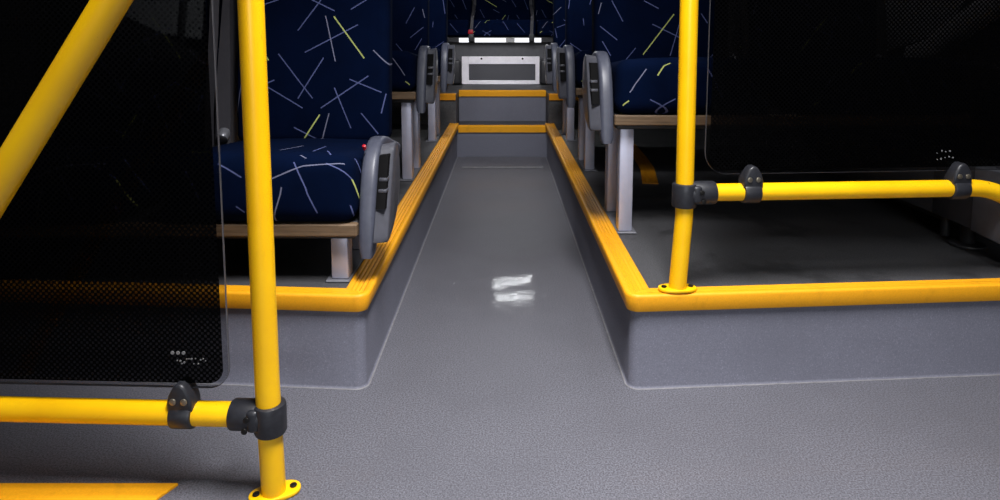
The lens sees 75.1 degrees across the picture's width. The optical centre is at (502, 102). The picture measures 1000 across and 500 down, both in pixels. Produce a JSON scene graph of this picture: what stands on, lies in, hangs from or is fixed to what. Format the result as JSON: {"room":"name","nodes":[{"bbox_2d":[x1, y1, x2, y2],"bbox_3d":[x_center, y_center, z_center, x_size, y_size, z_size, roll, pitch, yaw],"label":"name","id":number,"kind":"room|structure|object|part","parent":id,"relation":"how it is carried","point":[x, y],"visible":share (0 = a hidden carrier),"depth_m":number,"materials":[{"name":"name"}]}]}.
{"room":"vehicle interior","nodes":[
{"label":"vehicle interior","id":0,"kind":"room"},
{"bbox_2d":[214,117,215,146],"bbox_3d":[-1.383,-0.339,0.065,0.054,2.360,11.400,0,6,0],"label":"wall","id":1,"kind":"structure","parent":0,"point":[215,117],"depth_m":3.08,"materials":[{"name":"grey"}]},
{"bbox_2d":[154,157,457,389],"bbox_3d":[-0.826,0.495,2.836,1.069,0.001,2.783,0,6,0],"label":"trim","id":2,"kind":"structure","parent":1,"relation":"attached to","point":[457,157],"depth_m":1.58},
{"bbox_2d":[214,124,456,388],"bbox_3d":[-0.828,0.388,2.827,1.065,0.216,2.779,0,6,0],"label":"raised platform","id":3,"kind":"structure","parent":0,"point":[322,349],"depth_m":1.50,"materials":[{"name":"plastic"}]},
{"bbox_2d":[206,0,399,282],"bbox_3d":[-0.802,-0.137,1.733,1.080,1.055,0.652,0,6,0],"label":"seat","id":4,"kind":"object","parent":3,"relation":"on","point":[335,161],"visible":0.42,"depth_m":1.88,"materials":[{"name":"blue fabric"}]},
{"bbox_3d":[-1.083,-0.286,1.930,0.443,0.800,0.185,0,6,0],"label":"backrest","id":5,"kind":"part","parent":4,"relation":"part of","materials":[{"name":"fabric"}]},
{"bbox_3d":[-0.811,0.293,1.637,0.938,0.014,0.265,0,6,0],"label":"cross rail","id":6,"kind":"part","parent":4,"relation":"part of","materials":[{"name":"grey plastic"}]},
{"bbox_3d":[-0.830,0.287,1.479,1.000,0.029,0.022,0,6,0],"label":"seat frame","id":7,"kind":"part","parent":4,"relation":"part of","materials":[{"name":"brown wood"}]},
{"bbox_2d":[213,138,368,220],"bbox_3d":[-0.552,0.171,1.669,0.441,0.160,0.460,0,6,0],"label":"cushion","id":8,"kind":"object","parent":4,"relation":"on","point":[314,179],"depth_m":1.45,"materials":[{"name":"blue fabric"}]},
{"bbox_3d":[-0.552,-0.286,1.930,0.443,0.800,0.185,0,6,0],"label":"backrest","id":9,"kind":"part","parent":4,"relation":"part of","materials":[{"name":"blue fabric"}]},
{"bbox_3d":[-0.380,0.360,1.534,0.040,0.098,0.045,0,6,0],"label":"leg","id":10,"kind":"part","parent":4,"relation":"part of","materials":[{"name":"metal"}]},
{"bbox_3d":[-0.384,0.400,1.648,0.056,0.005,0.285,0,6,0],"label":"foot plate","id":11,"kind":"part","parent":4,"relation":"part of","materials":[{"name":"grey plastic"}]},
{"bbox_3d":[-0.380,0.338,1.745,0.040,0.098,0.050,0,6,0],"label":"leg","id":12,"kind":"part","parent":4,"relation":"part of","materials":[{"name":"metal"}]},
{"bbox_3d":[-0.311,0.208,1.662,0.038,0.258,0.398,0,6,0],"label":"armrest","id":13,"kind":"part","parent":4,"relation":"part of","materials":[{"name":"grey plastic"}]},
{"bbox_2d":[216,0,437,180],"bbox_3d":[-0.807,-0.350,2.767,1.080,1.262,0.652,0,6,0],"label":"seat","id":14,"kind":"object","parent":3,"relation":"on","point":[414,63],"visible":0.36,"depth_m":2.56,"materials":[{"name":"blue fabric"}]},
{"bbox_3d":[-1.087,-0.602,2.953,0.443,0.800,0.185,0,6,0],"label":"backrest","id":15,"kind":"part","parent":14,"relation":"part of","materials":[{"name":"fabric"}]},
{"bbox_3d":[-0.835,-0.028,2.502,1.000,0.029,0.022,0,6,0],"label":"seat frame","id":16,"kind":"part","parent":14,"relation":"part of","materials":[{"name":"brown wood"}]},
{"bbox_3d":[-0.816,-0.022,2.660,0.938,0.014,0.265,0,6,0],"label":"cross rail","id":17,"kind":"part","parent":14,"relation":"part of","materials":[{"name":"grey plastic"}]},
{"bbox_2d":[392,51,417,90],"bbox_3d":[-0.557,-0.144,2.692,0.441,0.160,0.460,0,6,0],"label":"cushion","id":18,"kind":"object","parent":14,"relation":"on","point":[404,63],"depth_m":2.47,"materials":[{"name":"blue fabric"}]},
{"bbox_3d":[-0.377,0.147,2.567,0.040,0.305,0.045,0,6,0],"label":"leg","id":19,"kind":"part","parent":14,"relation":"part of","materials":[{"name":"metal"}]},
{"bbox_3d":[-0.557,-0.602,2.953,0.443,0.800,0.185,0,6,0],"label":"backrest","id":20,"kind":"part","parent":14,"relation":"part of","materials":[{"name":"blue fabric"}]},
{"bbox_3d":[-0.381,0.290,2.692,0.056,0.005,0.285,0,6,0],"label":"foot plate","id":21,"kind":"part","parent":14,"relation":"part of","materials":[{"name":"grey plastic"}]},
{"bbox_3d":[-0.377,0.125,2.778,0.040,0.305,0.050,0,6,0],"label":"leg","id":22,"kind":"part","parent":14,"relation":"part of","materials":[{"name":"metal"}]},
{"bbox_3d":[-0.316,-0.108,2.684,0.038,0.258,0.398,0,6,0],"label":"armrest","id":23,"kind":"part","parent":14,"relation":"part of","materials":[{"name":"grey plastic"}]},
{"bbox_2d":[219,123,458,311],"bbox_3d":[-0.823,0.296,2.812,1.076,0.040,2.790,0,6,0],"label":"edging","id":24,"kind":"object","parent":3,"relation":"on","point":[359,293],"visible":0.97,"depth_m":1.50,"materials":[{"name":"rubber"}]},
{"bbox_2d":[426,0,454,141],"bbox_3d":[-0.804,-0.448,3.701,1.080,1.262,0.652,0,6,0],"label":"seat","id":25,"kind":"object","parent":3,"relation":"on","point":[437,8],"visible":0.23,"depth_m":3.55,"materials":[{"name":"blue fabric"}]},
{"bbox_3d":[-0.382,0.049,3.502,0.040,0.305,0.045,0,6,0],"label":"leg","id":26,"kind":"part","parent":25,"relation":"part of","materials":[{"name":"metal"}]},
{"bbox_3d":[-0.386,0.192,3.627,0.056,0.005,0.285,0,6,0],"label":"foot plate","id":27,"kind":"part","parent":25,"relation":"part of","materials":[{"name":"grey plastic"}]},
{"bbox_2d":[430,47,440,73],"bbox_3d":[-0.554,-0.243,3.627,0.441,0.160,0.460,0,6,0],"label":"cushion","id":28,"kind":"object","parent":25,"relation":"on","point":[438,48],"depth_m":3.43,"materials":[{"name":"blue fabric"}]},
{"bbox_3d":[-0.382,0.026,3.713,0.040,0.305,0.050,0,6,0],"label":"leg","id":29,"kind":"part","parent":25,"relation":"part of","materials":[{"name":"metal"}]},
{"bbox_3d":[-0.554,-0.700,3.888,0.443,0.800,0.185,0,6,0],"label":"backrest","id":30,"kind":"part","parent":25,"relation":"part of","materials":[{"name":"blue fabric"}]},
{"bbox_3d":[-0.313,-0.206,3.619,0.038,0.258,0.398,0,6,0],"label":"armrest","id":31,"kind":"part","parent":25,"relation":"part of","materials":[{"name":"grey plastic"}]},
{"bbox_2d":[0,157,999,499],"bbox_3d":[0.000,0.883,-0.561,2.820,0.060,9.900,0,6,0],"label":"floor","id":32,"kind":"structure","parent":0,"point":[497,376],"depth_m":1.31,"materials":[{"name":"plastic"}]},
{"bbox_2d":[0,0,133,217],"bbox_3d":[-0.641,-0.414,0.761,0.868,2.246,0.047,0,6,0],"label":"handrail","id":33,"kind":"object","parent":32,"relation":"on","point":[98,21],"visible":1,"depth_m":0.79,"materials":[{"name":"yellow metal"}]},
{"bbox_2d":[0,483,177,499],"bbox_3d":[-0.961,0.682,1.041,0.778,0.004,0.208,0,6,0],"label":"edging","id":34,"kind":"object","parent":32,"relation":"on","point":[8,491],"visible":1,"depth_m":1.12,"materials":[{"name":"plastic"}]},
{"bbox_2d":[0,0,300,499],"bbox_3d":[-0.857,-0.440,1.025,1.009,2.240,0.080,0,6,2],"label":"handrail","id":35,"kind":"object","parent":32,"relation":"on","point":[264,415],"visible":1,"depth_m":1.08,"materials":[{"name":"yellow metal"}]},
{"bbox_2d":[0,0,229,387],"bbox_3d":[-0.911,-0.227,1.048,0.894,1.428,0.009,0,6,2],"label":"glass panel","id":36,"kind":"object","parent":35,"relation":"attached to","point":[109,254],"visible":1,"depth_m":1.08,"materials":[{"name":"black glass"}]},
{"bbox_3d":[-0.887,0.530,1.127,0.942,0.041,0.041,0,6,2],"label":"rail","id":37,"kind":"part","parent":35,"relation":"part of","materials":[{"name":"yellow metal"}]},
{"bbox_3d":[-0.401,-0.440,1.007,0.051,2.236,0.041,0,6,2],"label":"post","id":38,"kind":"part","parent":35,"relation":"part of","materials":[{"name":"yellow metal"}]},
{"bbox_2d":[392,84,578,123],"bbox_3d":[0.000,0.071,4.991,2.720,0.415,1.588,0,6,0],"label":"raised step","id":39,"kind":"structure","parent":32,"relation":"on","point":[449,109],"depth_m":4.19,"materials":[{"name":"plastic"}]},
{"bbox_2d":[440,93,455,99],"bbox_3d":[-0.412,-0.040,4.198,0.216,0.042,0.055,0,6,0],"label":"edging","id":40,"kind":"object","parent":39,"relation":"on","point":[443,96],"visible":0.34,"depth_m":4.17,"materials":[{"name":"plastic"}]},
{"bbox_2d":[447,0,552,83],"bbox_3d":[0.000,-0.686,5.239,2.600,1.030,0.653,0,6,0],"label":"bench","id":41,"kind":"object","parent":39,"relation":"on","point":[492,27],"visible":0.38,"depth_m":5.01,"materials":[{"name":"blue fabric"}]},
{"bbox_2d":[447,20,469,36],"bbox_3d":[-0.513,-0.598,5.206,0.506,0.130,0.460,0,6,0],"label":"cushion","id":42,"kind":"object","parent":41,"relation":"on","point":[455,28],"depth_m":4.98,"materials":[{"name":"blue fabric"}]},
{"bbox_3d":[-0.513,-0.946,5.465,0.506,0.560,0.150,0,6,0],"label":"backrest","id":43,"kind":"part","parent":41,"relation":"part of","materials":[{"name":"blue fabric"}]},
{"bbox_2d":[454,56,545,83],"bbox_3d":[-0.015,-0.251,4.994,0.810,0.213,0.085,0,6,0],"label":"vent panel","id":44,"kind":"object","parent":41,"relation":"attached to","point":[472,69],"visible":0.83,"depth_m":5.00,"materials":[{"name":"white paint"}]},
{"bbox_2d":[469,64,534,79],"bbox_3d":[-0.006,-0.237,5.001,0.510,0.124,0.004,0,6,0],"label":"grille","id":45,"kind":"object","parent":44,"relation":"attached to","point":[476,71],"depth_m":5.00,"materials":[{"name":"grey metal"}]},
{"bbox_3d":[0.000,-0.507,5.213,2.600,0.041,0.485,0,6,0],"label":"seat frame","id":46,"kind":"part","parent":41,"relation":"part of","materials":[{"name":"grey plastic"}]},
{"bbox_3d":[0.000,-0.330,5.249,2.600,0.318,0.450,0,6,0],"label":"panel","id":47,"kind":"part","parent":41,"relation":"part of","materials":[{"name":"grey plastic"}]},
{"bbox_3d":[0.001,-0.946,5.465,0.506,0.560,0.150,0,6,0],"label":"backrest","id":48,"kind":"part","parent":41,"relation":"part of","materials":[{"name":"blue fabric"}]},
{"bbox_2d":[473,20,535,36],"bbox_3d":[0.001,-0.598,5.206,0.506,0.130,0.460,0,6,0],"label":"cushion","id":49,"kind":"object","parent":41,"relation":"on","point":[481,28],"depth_m":4.98,"materials":[{"name":"blue fabric"}]},
{"bbox_3d":[0.515,-0.946,5.465,0.506,0.560,0.150,0,6,0],"label":"backrest","id":50,"kind":"part","parent":41,"relation":"part of","materials":[{"name":"blue fabric"}]},
{"bbox_2d":[535,20,552,36],"bbox_3d":[0.515,-0.598,5.206,0.506,0.130,0.460,0,6,0],"label":"cushion","id":51,"kind":"object","parent":41,"relation":"on","point":[543,28],"depth_m":4.98,"materials":[{"name":"blue fabric"}]},
{"bbox_2d":[549,93,578,99],"bbox_3d":[0.408,-0.040,4.198,0.224,0.042,0.055,0,6,0],"label":"edging","id":52,"kind":"object","parent":39,"relation":"attached to","point":[552,96],"visible":0.34,"depth_m":4.17,"materials":[{"name":"plastic"}]},
{"bbox_2d":[457,97,546,156],"bbox_3d":[-0.004,0.071,4.990,0.592,0.415,1.590,0,6,0],"label":"raised step","id":53,"kind":"structure","parent":32,"relation":"on","point":[470,108],"depth_m":4.22,"materials":[{"name":"plastic"}]},
{"bbox_2d":[458,125,545,132],"bbox_3d":[-0.004,0.167,4.218,0.568,0.044,0.055,0,6,0],"label":"edging","id":54,"kind":"object","parent":53,"relation":"attached to","point":[461,128],"visible":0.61,"depth_m":4.19,"materials":[{"name":"plastic"}]},
{"bbox_2d":[459,90,545,96],"bbox_3d":[-0.004,-0.067,4.455,0.592,0.042,0.055,0,6,0],"label":"edging","id":55,"kind":"object","parent":53,"relation":"attached to","point":[462,93],"visible":1,"depth_m":4.43,"materials":[{"name":"plastic"}]},
{"bbox_2d":[459,84,545,124],"bbox_3d":[-0.004,-0.008,4.730,0.588,0.210,0.990,0,6,0],"label":"raised step","id":56,"kind":"structure","parent":53,"relation":"on","point":[465,86],"depth_m":4.54,"materials":[{"name":"plastic"}]},
{"bbox_2d":[462,157,542,167],"bbox_3d":[-0.004,0.366,4.037,0.483,0.007,0.350,0,6,0],"label":"floor hatch","id":57,"kind":"object","parent":32,"relation":"on","point":[469,162],"visible":1,"depth_m":4.01,"materials":[{"name":"plastic"}]},
{"bbox_2d":[546,124,999,388],"bbox_3d":[0.820,0.388,2.827,1.080,0.216,2.779,0,6,0],"label":"raised platform","id":58,"kind":"structure","parent":0,"point":[765,242],"depth_m":1.57,"materials":[{"name":"plastic"}]},
{"bbox_2d":[545,0,575,140],"bbox_3d":[0.772,-0.450,3.721,1.080,1.262,0.652,0,6,0],"label":"seat","id":59,"kind":"object","parent":58,"relation":"on","point":[558,5],"visible":0.19,"depth_m":3.55,"materials":[{"name":"blue fabric"}]},
{"bbox_3d":[0.281,-0.208,3.639,0.038,0.258,0.398,0,6,0],"label":"armrest","id":60,"kind":"part","parent":59,"relation":"part of","materials":[{"name":"grey plastic"}]},
{"bbox_3d":[0.522,-0.702,3.908,0.443,0.800,0.185,0,6,0],"label":"backrest","id":61,"kind":"part","parent":59,"relation":"part of","materials":[{"name":"blue fabric"}]},
{"bbox_3d":[0.365,0.024,3.733,0.040,0.305,0.050,0,6,0],"label":"leg","id":62,"kind":"part","parent":59,"relation":"part of","materials":[{"name":"metal"}]},
{"bbox_3d":[0.365,0.047,3.522,0.040,0.305,0.045,0,6,0],"label":"leg","id":63,"kind":"part","parent":59,"relation":"part of","materials":[{"name":"metal"}]},
{"bbox_2d":[556,0,596,171],"bbox_3d":[0.772,-0.369,2.946,1.080,1.262,0.652,0,6,0],"label":"seat","id":64,"kind":"object","parent":58,"relation":"on","point":[578,13],"visible":0.3,"depth_m":2.77,"materials":[{"name":"blue fabric"}]},
{"bbox_3d":[0.281,-0.127,2.863,0.038,0.258,0.398,0,6,0],"label":"armrest","id":65,"kind":"part","parent":64,"relation":"part of","materials":[{"name":"grey plastic"}]},
{"bbox_3d":[0.522,-0.621,3.132,0.443,0.800,0.185,0,6,0],"label":"backrest","id":66,"kind":"part","parent":64,"relation":"part of","materials":[{"name":"blue fabric"}]},
{"bbox_3d":[0.800,-0.047,2.681,1.000,0.029,0.022,0,6,0],"label":"seat frame","id":67,"kind":"part","parent":64,"relation":"part of","materials":[{"name":"brown wood"}]},
{"bbox_3d":[0.365,0.106,2.957,0.040,0.305,0.050,0,6,0],"label":"leg","id":68,"kind":"part","parent":64,"relation":"part of","materials":[{"name":"metal"}]},
{"bbox_2d":[574,50,591,86],"bbox_3d":[0.522,-0.163,2.871,0.441,0.160,0.460,0,6,0],"label":"cushion","id":69,"kind":"object","parent":64,"relation":"on","point":[579,55],"depth_m":2.67,"materials":[{"name":"blue fabric"}]},
{"bbox_3d":[0.369,0.271,2.872,0.056,0.005,0.285,0,6,0],"label":"foot plate","id":70,"kind":"part","parent":64,"relation":"part of","materials":[{"name":"grey plastic"}]},
{"bbox_3d":[0.365,0.128,2.746,0.040,0.305,0.045,0,6,0],"label":"leg","id":71,"kind":"part","parent":64,"relation":"part of","materials":[{"name":"metal"}]},
{"bbox_2d":[633,144,657,183],"bbox_3d":[0.624,0.263,2.947,0.080,0.005,0.898,1,6,6],"label":"edging","id":72,"kind":"object","parent":58,"relation":"on","point":[648,174],"visible":0.96,"depth_m":2.79,"materials":[{"name":"rubber"}]},
{"bbox_2d":[582,0,714,233],"bbox_3d":[0.784,-0.276,2.091,1.080,1.257,0.652,0,6,0],"label":"seat","id":73,"kind":"object","parent":58,"relation":"on","point":[630,75],"visible":0.41,"depth_m":1.88,"materials":[{"name":"blue fabric"}]},
{"bbox_3d":[0.293,-0.032,2.009,0.038,0.258,0.398,0,6,0],"label":"armrest","id":74,"kind":"part","parent":73,"relation":"part of","materials":[{"name":"grey plastic"}]},
{"bbox_3d":[0.354,0.198,2.102,0.040,0.300,0.050,0,6,0],"label":"leg","id":75,"kind":"part","parent":73,"relation":"part of","materials":[{"name":"metal"}]},
{"bbox_3d":[0.358,0.361,2.016,0.056,0.005,0.285,0,6,0],"label":"foot plate","id":76,"kind":"part","parent":73,"relation":"part of","materials":[{"name":"grey plastic"}]},
{"bbox_3d":[0.354,0.221,1.891,0.040,0.300,0.045,0,6,0],"label":"leg","id":77,"kind":"part","parent":73,"relation":"part of","materials":[{"name":"metal"}]},
{"bbox_3d":[0.534,-0.526,2.277,0.443,0.800,0.185,0,6,0],"label":"backrest","id":78,"kind":"part","parent":73,"relation":"part of","materials":[{"name":"blue fabric"}]},
{"bbox_2d":[611,57,712,113],"bbox_3d":[0.534,-0.068,2.016,0.441,0.160,0.460,0,6,0],"label":"cushion","id":79,"kind":"object","parent":73,"relation":"on","point":[639,85],"depth_m":1.79,"materials":[{"name":"blue fabric"}]},
{"bbox_3d":[0.812,0.048,1.826,1.000,0.029,0.022,0,6,0],"label":"seat frame","id":80,"kind":"part","parent":73,"relation":"part of","materials":[{"name":"brown wood"}]},
{"bbox_3d":[0.793,0.054,1.984,0.938,0.014,0.265,0,6,0],"label":"cross rail","id":81,"kind":"part","parent":73,"relation":"part of","materials":[{"name":"grey plastic"}]},
{"bbox_2d":[545,123,999,311],"bbox_3d":[0.816,0.296,2.812,1.091,0.040,2.789,0,6,0],"label":"edging","id":82,"kind":"object","parent":58,"relation":"on","point":[634,291],"visible":1,"depth_m":1.47,"materials":[{"name":"rubber"}]},
{"bbox_2d":[658,0,999,292],"bbox_3d":[0.813,-0.584,1.375,0.936,2.020,0.055,0,6,-4],"label":"handrail","id":83,"kind":"object","parent":58,"relation":"on","point":[958,183],"visible":1,"depth_m":1.42,"materials":[{"name":"yellow metal"}]},
{"bbox_3d":[0.394,-0.585,1.347,0.049,2.011,0.039,0,6,-4],"label":"post","id":84,"kind":"part","parent":83,"relation":"part of","materials":[{"name":"yellow metal"}]},
{"bbox_2d":[705,0,999,173],"bbox_3d":[0.897,-0.519,1.398,0.906,1.354,0.009,0,6,-4],"label":"glass panel","id":85,"kind":"object","parent":83,"relation":"attached to","point":[797,84],"visible":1,"depth_m":1.44,"materials":[{"name":"black glass"}]},
{"bbox_3d":[0.833,0.292,1.470,0.849,0.234,0.039,0,6,-4],"label":"rail","id":86,"kind":"part","parent":83,"relation":"part of","materials":[{"name":"yellow metal"}]},
{"bbox_2d":[829,166,999,250],"bbox_3d":[1.285,0.148,2.049,0.138,0.422,0.975,0,6,0],"label":"wall","id":87,"kind":"structure","parent":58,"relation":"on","point":[980,215],"depth_m":1.76,"materials":[{"name":"grey plastic"}]},
{"bbox_3d":[1.286,0.195,2.191,0.132,0.164,0.702,0,6,0],"label":"panel","id":88,"kind":"part","parent":87,"relation":"part of","materials":[{"name":"plastic"}]},
{"bbox_3d":[1.286,0.240,1.764,0.133,0.164,0.154,0,6,0],"label":"panel","id":89,"kind":"part","parent":87,"relation":"part of","materials":[{"name":"plastic"}]},
{"bbox_3d":[1.285,0.254,1.628,0.138,0.180,0.115,0,6,0],"label":"panel","id":90,"kind":"part","parent":87,"relation":"part of","materials":[{"name":"grey plastic"}]},
{"bbox_2d":[821,169,999,244],"bbox_3d":[1.383,-0.339,0.065,0.054,2.360,11.400,0,6,0],"label":"wall","id":91,"kind":"structure","parent":0,"point":[932,214],"depth_m":2.14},
{"bbox_2d":[546,158,999,389],"bbox_3d":[0.819,0.495,2.836,1.084,0.001,2.783,0,6,0],"label":"trim","id":92,"kind":"structure","parent":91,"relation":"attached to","point":[546,158],"depth_m":1.50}
]}

